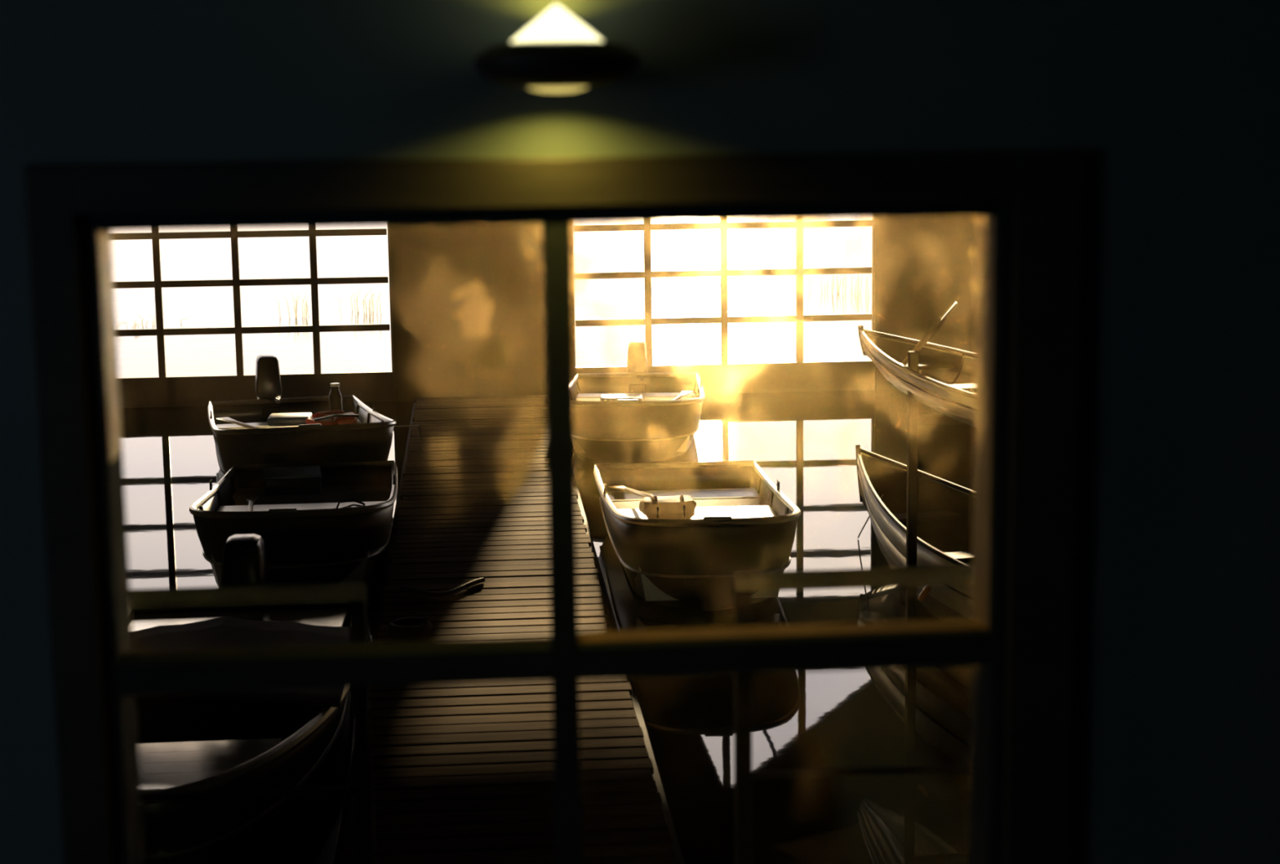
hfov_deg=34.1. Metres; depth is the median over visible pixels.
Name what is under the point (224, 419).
oar
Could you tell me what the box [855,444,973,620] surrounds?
rowing boat
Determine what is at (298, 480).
box
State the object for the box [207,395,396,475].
skiff
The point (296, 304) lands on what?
reeds
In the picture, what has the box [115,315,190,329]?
reeds
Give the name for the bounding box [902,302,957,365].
oar
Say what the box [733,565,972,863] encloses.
handrail
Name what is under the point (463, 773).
dock
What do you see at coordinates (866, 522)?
mooring line
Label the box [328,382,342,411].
bottle
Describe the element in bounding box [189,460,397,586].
skiff
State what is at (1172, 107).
wall
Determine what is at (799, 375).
door
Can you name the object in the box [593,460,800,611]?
skiff
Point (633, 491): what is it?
oar
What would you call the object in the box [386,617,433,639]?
coiled rope
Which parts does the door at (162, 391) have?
panel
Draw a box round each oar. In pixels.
[216,417,259,428]
[244,496,259,511]
[608,485,655,499]
[671,391,693,400]
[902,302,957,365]
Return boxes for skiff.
[130,602,350,863]
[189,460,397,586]
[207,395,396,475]
[573,372,705,463]
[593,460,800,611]
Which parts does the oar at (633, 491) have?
blade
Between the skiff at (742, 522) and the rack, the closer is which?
the rack
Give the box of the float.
[918,586,931,601]
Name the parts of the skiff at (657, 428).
bow handle, spray rail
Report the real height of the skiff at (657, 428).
0.770 m
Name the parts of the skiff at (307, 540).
bow handle, spray rail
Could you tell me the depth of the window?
2.84 m
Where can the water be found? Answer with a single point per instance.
(806, 442)
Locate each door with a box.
[111,226,395,408]
[570,217,875,394]
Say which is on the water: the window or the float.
the float
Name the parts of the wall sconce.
lamp shade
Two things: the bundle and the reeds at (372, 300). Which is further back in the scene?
the reeds at (372, 300)
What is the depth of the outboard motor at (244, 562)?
13.13 m
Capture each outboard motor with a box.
[221,533,269,586]
[254,354,282,419]
[626,340,648,393]
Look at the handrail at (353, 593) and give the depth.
4.27 m
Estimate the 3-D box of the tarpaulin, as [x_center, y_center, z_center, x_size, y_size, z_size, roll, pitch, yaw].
[-2.329,1.231,11.222,1.522,0.155,1.810,-1,9,-5]
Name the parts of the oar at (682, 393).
blade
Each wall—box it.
[0,0,1279,863]
[390,215,976,402]
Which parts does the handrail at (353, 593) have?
rail, rail, post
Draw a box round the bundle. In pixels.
[639,495,696,519]
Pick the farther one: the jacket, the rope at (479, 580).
the jacket
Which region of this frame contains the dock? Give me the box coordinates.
[333,395,684,863]
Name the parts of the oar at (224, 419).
blade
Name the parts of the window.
pane, sash rail, pane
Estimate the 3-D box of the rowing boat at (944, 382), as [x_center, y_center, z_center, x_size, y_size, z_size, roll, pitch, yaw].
[2.071,-0.281,13.216,0.831,0.360,4.240,-3,9,-12]
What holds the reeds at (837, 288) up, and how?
in the water
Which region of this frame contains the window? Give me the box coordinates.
[22,149,1084,863]
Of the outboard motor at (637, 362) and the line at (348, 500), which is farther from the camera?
the outboard motor at (637, 362)
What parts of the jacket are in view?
foam panel, foam panel, foam panel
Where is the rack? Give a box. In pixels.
[905,351,966,621]
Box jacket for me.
[305,410,359,425]
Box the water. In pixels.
[111,217,973,863]
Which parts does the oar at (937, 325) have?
blade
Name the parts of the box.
lid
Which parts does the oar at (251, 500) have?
blade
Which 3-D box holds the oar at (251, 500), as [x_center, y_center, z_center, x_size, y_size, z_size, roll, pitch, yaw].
[-3.023,0.584,16.174,0.120,0.162,1.656,-2,9,-9]
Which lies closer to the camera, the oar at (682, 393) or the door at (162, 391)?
the oar at (682, 393)
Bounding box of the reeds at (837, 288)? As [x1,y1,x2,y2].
[808,263,871,296]
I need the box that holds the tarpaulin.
[132,616,350,707]
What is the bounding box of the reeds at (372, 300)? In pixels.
[330,284,381,317]
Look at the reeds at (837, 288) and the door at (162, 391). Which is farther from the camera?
the reeds at (837, 288)
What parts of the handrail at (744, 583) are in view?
post, rail, rail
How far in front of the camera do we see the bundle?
15.59 m
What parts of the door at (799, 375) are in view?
panel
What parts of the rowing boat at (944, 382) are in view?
stem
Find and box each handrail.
[129,582,375,863]
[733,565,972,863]
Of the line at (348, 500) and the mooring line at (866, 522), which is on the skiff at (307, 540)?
the line at (348, 500)
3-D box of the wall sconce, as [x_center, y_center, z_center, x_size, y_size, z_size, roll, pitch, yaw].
[-0.105,-0.486,2.645,0.212,0.110,0.224,-1,9,-5]
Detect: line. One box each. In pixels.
[335,499,364,508]
[393,425,422,450]
[857,494,884,538]
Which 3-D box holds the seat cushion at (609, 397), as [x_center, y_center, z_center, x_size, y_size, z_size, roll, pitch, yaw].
[-0.190,-0.324,21.480,0.440,0.090,0.340,-1,9,-2]
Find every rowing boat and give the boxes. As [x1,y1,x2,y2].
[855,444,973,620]
[857,325,974,426]
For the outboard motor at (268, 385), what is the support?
attached to the skiff at (370, 439)
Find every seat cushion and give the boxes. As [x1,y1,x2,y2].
[266,412,312,426]
[600,394,643,401]
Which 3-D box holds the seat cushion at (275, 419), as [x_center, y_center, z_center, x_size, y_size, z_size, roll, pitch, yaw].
[-3.467,-0.128,20.666,0.420,0.080,0.360,-1,9,-5]
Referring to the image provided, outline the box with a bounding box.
[262,465,321,496]
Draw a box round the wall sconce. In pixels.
[473,4,640,93]
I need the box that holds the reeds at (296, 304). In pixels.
[275,291,308,319]
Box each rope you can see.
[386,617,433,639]
[399,577,484,597]
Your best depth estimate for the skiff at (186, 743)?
10.10 m
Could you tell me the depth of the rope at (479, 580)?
13.73 m
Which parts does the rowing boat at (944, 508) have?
stem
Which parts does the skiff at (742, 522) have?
spray rail, bow handle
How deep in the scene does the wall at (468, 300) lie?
24.68 m
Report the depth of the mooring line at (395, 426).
19.21 m
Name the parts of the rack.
post, cross arm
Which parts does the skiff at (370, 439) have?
spray rail, bow handle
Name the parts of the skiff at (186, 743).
bow handle, floor panel, spray rail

